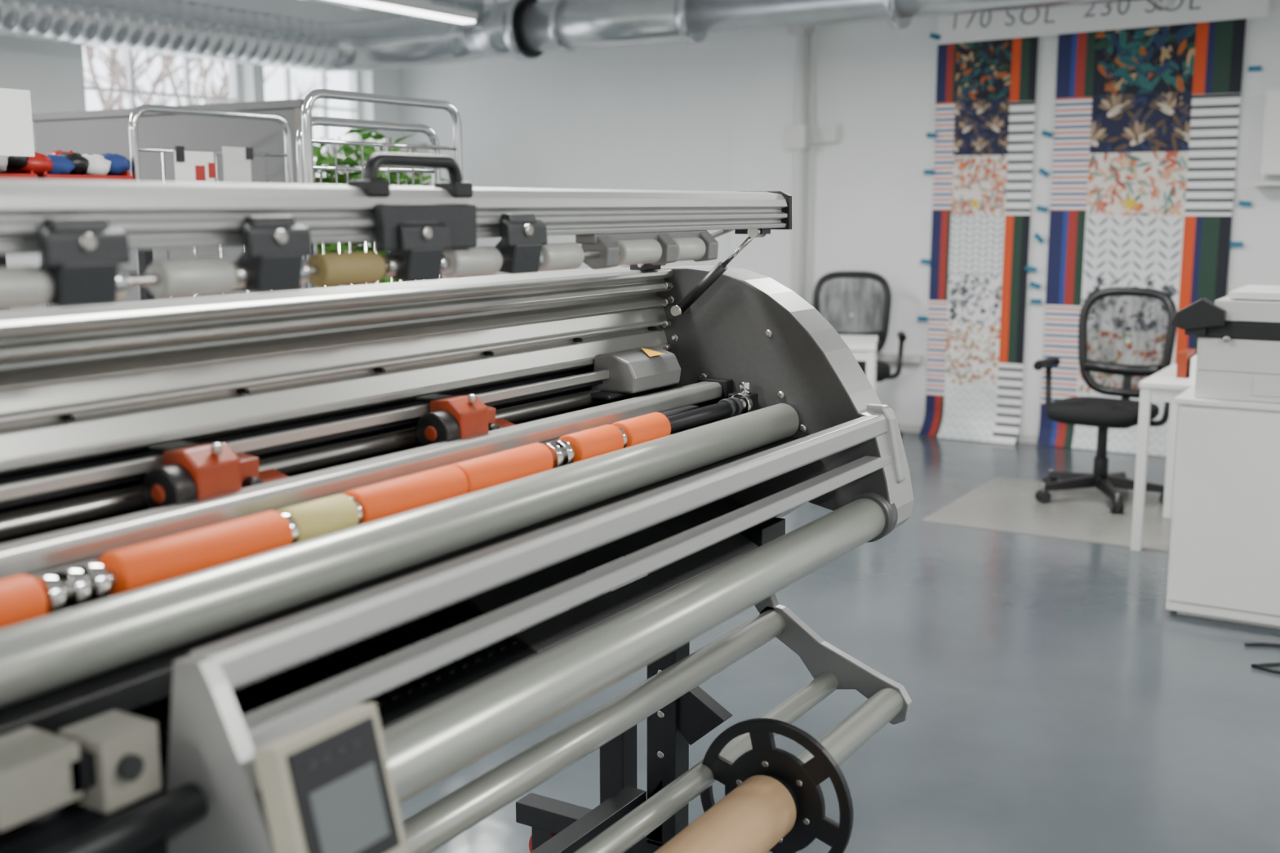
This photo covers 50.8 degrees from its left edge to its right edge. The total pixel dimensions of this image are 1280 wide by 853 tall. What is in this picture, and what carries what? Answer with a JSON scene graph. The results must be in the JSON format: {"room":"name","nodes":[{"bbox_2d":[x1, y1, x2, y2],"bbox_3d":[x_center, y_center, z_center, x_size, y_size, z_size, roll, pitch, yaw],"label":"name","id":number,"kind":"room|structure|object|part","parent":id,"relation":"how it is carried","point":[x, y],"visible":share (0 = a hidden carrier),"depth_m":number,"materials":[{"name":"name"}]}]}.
{"room":"textile printing workshop","nodes":[
{"label":"textile printing workshop","id":0,"kind":"room"},
{"bbox_2d":[0,0,404,310],"bbox_3d":[-5.001,-1.169,6.151,0.250,3.300,11.500,6,11,31],"label":"wall","id":1,"kind":"structure","parent":0,"point":[53,72],"depth_m":8.33,"materials":[{"name":"white paint"}]},
{"bbox_2d":[84,49,242,108],"bbox_3d":[-3.132,-1.847,9.027,0.240,1.460,1.420,6,11,31],"label":"window","id":2,"kind":"structure","parent":1,"relation":"in","point":[234,67],"depth_m":9.17,"materials":[{"name":"paint"}]},
{"bbox_2d":[284,68,362,184],"bbox_3d":[-2.431,-2.036,10.165,0.240,1.460,1.160,6,11,31],"label":"window","id":3,"kind":"structure","parent":1,"relation":"in","point":[355,76],"depth_m":10.35,"materials":[{"name":"paint"}]},
{"bbox_2d":[398,431,1279,852],"bbox_3d":[-0.451,0.959,3.699,10.800,0.100,11.900,6,11,31],"label":"floor","id":4,"kind":"structure","parent":0,"point":[1060,704],"depth_m":4.13,"materials":[{"name":"grey concrete"}]},
{"bbox_2d":[0,88,155,311],"bbox_3d":[-2.004,-0.097,4.173,0.842,1.830,0.680,6,11,31],"label":"storage rack","id":5,"kind":"object","parent":4,"relation":"on","point":[16,135],"visible":0.12,"depth_m":3.72,"materials":[{"name":"white metal"}]},
{"bbox_2d":[0,149,133,181],"bbox_3d":[-2.015,-0.777,4.067,0.715,0.122,0.657,6,11,31],"label":"crate","id":6,"kind":"object","parent":5,"relation":"in","point":[59,164],"visible":0.82,"depth_m":3.97,"materials":[{"name":"plastic"}]},
{"bbox_3d":[-2.009,-0.098,4.176,0.830,1.830,0.680,6,11,31],"label":"rack frame","id":7,"kind":"part","parent":5,"relation":"part of","materials":[{"name":"metal"}]},
{"bbox_2d":[42,103,293,307],"bbox_3d":[-1.634,-0.190,4.783,0.540,1.813,0.686,6,11,31],"label":"trolley","id":8,"kind":"object","parent":4,"relation":"on","point":[190,165],"visible":0.29,"depth_m":4.49,"materials":[{"name":"silver metal"}]},
{"bbox_2d":[31,98,319,306],"bbox_3d":[-1.802,-0.336,5.495,1.570,1.870,0.315,6,11,31],"label":"divider","id":9,"kind":"object","parent":4,"relation":"on","point":[90,132],"visible":0.21,"depth_m":5.21,"materials":[{"name":"grey fabric"}]},
{"bbox_2d":[189,88,464,297],"bbox_3d":[-0.954,-0.095,4.208,0.527,1.813,0.676,6,11,31],"label":"trolley","id":10,"kind":"object","parent":4,"relation":"on","point":[305,167],"visible":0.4,"depth_m":3.89,"materials":[{"name":"silver metal"}]},
{"bbox_2d":[326,140,430,246],"bbox_3d":[-1.954,-1.153,10.189,0.580,1.950,0.490,6,11,31],"label":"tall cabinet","id":11,"kind":"object","parent":4,"relation":"on","point":[420,151],"visible":0.09,"depth_m":9.92,"materials":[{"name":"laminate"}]},
{"bbox_2d":[313,128,448,287],"bbox_3d":[-1.156,-0.368,5.852,0.822,1.816,0.851,6,11,31],"label":"potted plant","id":12,"kind":"object","parent":4,"relation":"on","point":[326,157],"visible":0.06,"depth_m":5.62,"materials":[{"name":"green plant"}]},
{"bbox_2d":[0,151,913,852],"bbox_3d":[-0.313,0.394,2.014,0.967,1.565,2.260,6,11,31],"label":"printer","id":13,"kind":"object","parent":4,"relation":"on","point":[282,562],"visible":1,"depth_m":1.82,"materials":[{"name":"metal"}]},
{"bbox_3d":[-0.302,0.341,1.245,0.115,0.148,0.128,6,11,31],"label":"control panel","id":14,"kind":"part","parent":13,"relation":"part of","materials":[{"name":"beige plastic"}]},
{"bbox_3d":[-0.511,-0.113,2.058,0.158,0.181,1.990,6,11,31],"label":"extrusion panel","id":15,"kind":"part","parent":13,"relation":"part of","materials":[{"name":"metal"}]},
{"bbox_3d":[-0.437,0.018,2.039,0.044,0.067,1.980,6,11,31],"label":"cutter rail","id":16,"kind":"part","parent":13,"relation":"part of","materials":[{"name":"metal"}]},
{"bbox_3d":[-0.295,-0.299,1.793,0.057,0.125,0.210,6,11,31],"label":"lid handle","id":17,"kind":"part","parent":13,"relation":"part of","materials":[{"name":"black plastic"}]},
{"bbox_3d":[-0.337,0.708,2.092,0.900,0.720,1.980,6,11,31],"label":"stand frame","id":18,"kind":"part","parent":13,"relation":"part of","materials":[{"name":"black metal"}]},
{"bbox_3d":[0.072,-0.371,2.819,0.287,0.088,0.020,6,11,31],"label":"lid arm","id":19,"kind":"part","parent":13,"relation":"part of"},
{"bbox_3d":[0.216,-0.034,2.877,0.734,0.608,0.136,6,11,31],"label":"panel","id":20,"kind":"part","parent":13,"relation":"part of","materials":[{"name":"metal"}]},
{"bbox_3d":[0.351,0.418,2.833,0.463,0.350,0.025,6,11,31],"label":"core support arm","id":21,"kind":"part","parent":13,"relation":"part of","materials":[{"name":"metal"}]},
{"bbox_2d":[839,334,878,392],"bbox_3d":[0.683,-0.131,7.705,1.300,0.745,0.620,2,10,11],"label":"desk","id":22,"kind":"object","parent":4,"relation":"on","point":[864,348],"visible":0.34,"depth_m":7.26,"materials":[{"name":"laminate"}]},
{"bbox_2d":[812,271,906,438],"bbox_3d":[1.341,-0.437,8.559,0.685,1.070,0.655,1,9,8],"label":"office chair","id":23,"kind":"object","parent":4,"relation":"on","point":[880,300],"visible":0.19,"depth_m":8.75,"materials":[{"name":"black plastic"}]},
{"bbox_3d":[1.367,-0.660,8.748,0.383,0.692,0.382,-7,12,-38],"label":"frame","id":24,"kind":"part","parent":23,"relation":"part of","materials":[{"name":"black plastic"}]},
{"bbox_3d":[1.333,-0.354,8.529,0.500,0.095,0.480,1,9,8],"label":"seat","id":25,"kind":"part","parent":23,"relation":"part of","materials":[{"name":"black fabric"}]},
{"bbox_2d":[920,476,1172,551],"bbox_3d":[2.249,0.424,6.620,1.370,0.003,1.220,6,11,31],"label":"floor mat","id":26,"kind":"object","parent":4,"relation":"on","point":[1000,504],"visible":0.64,"depth_m":6.58,"materials":[{"name":"grey plastic"}]},
{"bbox_2d":[1033,286,1177,513],"bbox_3d":[2.371,-0.157,6.845,0.685,1.070,0.655,8,12,39],"label":"office chair","id":27,"kind":"object","parent":26,"relation":"on","point":[1108,359],"visible":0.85,"depth_m":6.93,"materials":[{"name":"black plastic"}]},
{"bbox_3d":[2.342,-0.075,6.824,0.500,0.095,0.480,8,12,39],"label":"seat","id":28,"kind":"part","parent":27,"relation":"part of","materials":[{"name":"black fabric"}]},
{"bbox_3d":[2.508,-0.372,6.989,0.383,0.692,0.382,-1,9,-7],"label":"frame","id":29,"kind":"part","parent":27,"relation":"part of","materials":[{"name":"black plastic"}]},
{"bbox_2d":[1130,364,1195,551],"bbox_3d":[2.946,0.181,5.818,1.400,0.745,0.780,6,11,31],"label":"desk","id":30,"kind":"object","parent":4,"relation":"on","point":[1164,385],"visible":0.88,"depth_m":5.86,"materials":[{"name":"laminate"}]},
{"bbox_2d":[1176,348,1196,378],"bbox_3d":[2.447,-0.279,5.979,0.085,0.110,0.220,6,11,31],"label":"folder","id":31,"kind":"object","parent":30,"relation":"on","point":[1187,357],"visible":0.64,"depth_m":5.90,"materials":[{"name":"plastic"}]},
{"bbox_2d":[1165,385,1279,629],"bbox_3d":[2.488,0.289,4.956,0.920,0.812,0.680,6,11,31],"label":"base cabinet","id":32,"kind":"object","parent":4,"relation":"on","point":[1224,555],"visible":0.83,"depth_m":4.81,"materials":[{"name":"white laminate"}]},
{"bbox_2d":[1169,284,1279,403],"bbox_3d":[2.369,-0.300,4.855,0.779,0.382,0.590,6,11,31],"label":"printer","id":33,"kind":"object","parent":32,"relation":"on","point":[1238,333],"visible":1,"depth_m":4.73,"materials":[{"name":"white plastic"}]},
{"bbox_2d":[1244,642,1279,674],"bbox_3d":[2.393,0.787,4.391,0.758,0.012,0.315,3,10,18],"label":"power cable","id":34,"kind":"object","parent":4,"relation":"on","point":[1260,666],"visible":1,"depth_m":4.42,"materials":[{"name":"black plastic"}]},
{"bbox_2d":[400,0,1279,435],"bbox_3d":[2.575,-1.530,8.332,10.800,3.300,0.250,6,11,31],"label":"wall","id":35,"kind":"structure","parent":0,"point":[714,113],"depth_m":9.09,"materials":[{"name":"white paint"}]},
{"bbox_2d":[786,24,839,298],"bbox_3d":[1.136,-1.637,8.980,0.318,3.300,0.178,6,11,31],"label":"conduit pipe","id":36,"kind":"object","parent":35,"relation":"attached to","point":[798,134],"visible":0.73,"depth_m":8.97,"materials":[{"name":"white plastic"}]},
{"bbox_2d":[876,352,922,363],"bbox_3d":[1.501,-0.476,9.037,0.800,0.050,0.069,6,11,31],"label":"trim","id":37,"kind":"structure","parent":35,"relation":"attached to","point":[887,357],"depth_m":8.88,"materials":[{"name":"white plastic"}]},
{"bbox_2d":[897,423,1037,443],"bbox_3d":[2.533,0.085,8.528,10.400,0.050,0.011,6,11,31],"label":"baseboard","id":38,"kind":"structure","parent":35,"relation":"attached to","point":[902,427],"depth_m":8.92,"materials":[{"name":"white plastic"}]},
{"bbox_2d":[918,36,1038,444],"bbox_3d":[2.120,-1.153,8.494,0.630,2.496,0.119,6,11,31],"label":"fabric banner","id":39,"kind":"object","parent":35,"relation":"attached to","point":[986,90],"visible":1,"depth_m":8.53,"materials":[{"name":"multicoloured fabric"}]},
{"bbox_2d":[917,32,1262,321],"bbox_3d":[2.679,-1.598,8.124,2.030,2.012,0.002,6,11,31],"label":"tape","id":40,"kind":"object","parent":35,"relation":"attached to","point":[1256,68],"visible":0.98,"depth_m":8.33,"materials":[{"name":"blue plastic"}]},
{"bbox_2d":[937,0,1269,44],"bbox_3d":[2.686,-2.500,7.977,1.910,0.350,0.003,6,11,31],"label":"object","id":41,"kind":"object","parent":35,"relation":"attached to","point":[1031,22],"visible":0.82,"depth_m":8.02,"materials":[{"name":"paper"}]},
{"bbox_2d":[1036,17,1246,456],"bbox_3d":[2.953,-1.092,8.029,1.040,2.526,0.055,6,11,31],"label":"fabric banner","id":42,"kind":"object","parent":35,"relation":"attached to","point":[1146,125],"visible":0.77,"depth_m":7.99,"materials":[{"name":"multicoloured fabric"}]},
{"bbox_2d":[1248,89,1279,186],"bbox_3d":[3.684,-1.589,7.400,0.560,0.520,0.248,6,11,31],"label":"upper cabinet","id":43,"kind":"object","parent":35,"relation":"attached to","point":[1270,157],"visible":1,"depth_m":7.48,"materials":[{"name":"white laminate"}]},
{"bbox_3d":[-0.451,-2.395,3.144,10.800,0.100,11.900,6,11,31],"label":"ceiling","id":44,"kind":"structure","parent":0,"visible":0},
{"bbox_2d":[331,0,476,23],"bbox_3d":[-1.284,-2.584,7.031,0.100,0.795,1.240,6,11,31],"label":"ceiling lamp","id":45,"kind":"object","parent":44,"relation":"hanging from","point":[406,6],"visible":1,"depth_m":7.21,"materials":[{"name":"white plastic"}]},
{"bbox_2d":[0,0,1175,72],"bbox_3d":[-0.419,-1.867,3.012,10.020,0.900,11.064,6,11,31],"label":"ventilation duct","id":46,"kind":"object","parent":44,"relation":"hanging from","point":[520,29],"visible":0.97,"depth_m":8.64,"materials":[{"name":"silver metal"}]},
{"label":"outside","id":47,"kind":"structure","parent":0,"visible":0},
{"bbox_2d":[83,44,198,109],"bbox_3d":[-6.027,-2.646,14.895,2.290,5.378,3.441,6,11,31],"label":"bare tree","id":48,"kind":"object","parent":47,"point":[106,104],"visible":0.1,"depth_m":14.81,"materials":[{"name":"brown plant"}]},
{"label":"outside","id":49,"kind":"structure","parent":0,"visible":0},
{"bbox_2d":[84,46,330,115],"bbox_3d":[-6.146,-3.181,18.779,2.913,5.169,4.516,6,11,31],"label":"bare tree","id":50,"kind":"object","parent":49,"point":[300,95],"visible":0.18,"depth_m":18.27,"materials":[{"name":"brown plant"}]},
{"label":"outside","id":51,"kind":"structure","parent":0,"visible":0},
{"bbox_2d":[84,48,319,115],"bbox_3d":[-4.759,-2.625,15.097,2.558,5.265,3.042,6,11,31],"label":"bare tree","id":52,"kind":"object","parent":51,"point":[164,58],"visible":0.16,"depth_m":14.38,"materials":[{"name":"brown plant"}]}
]}

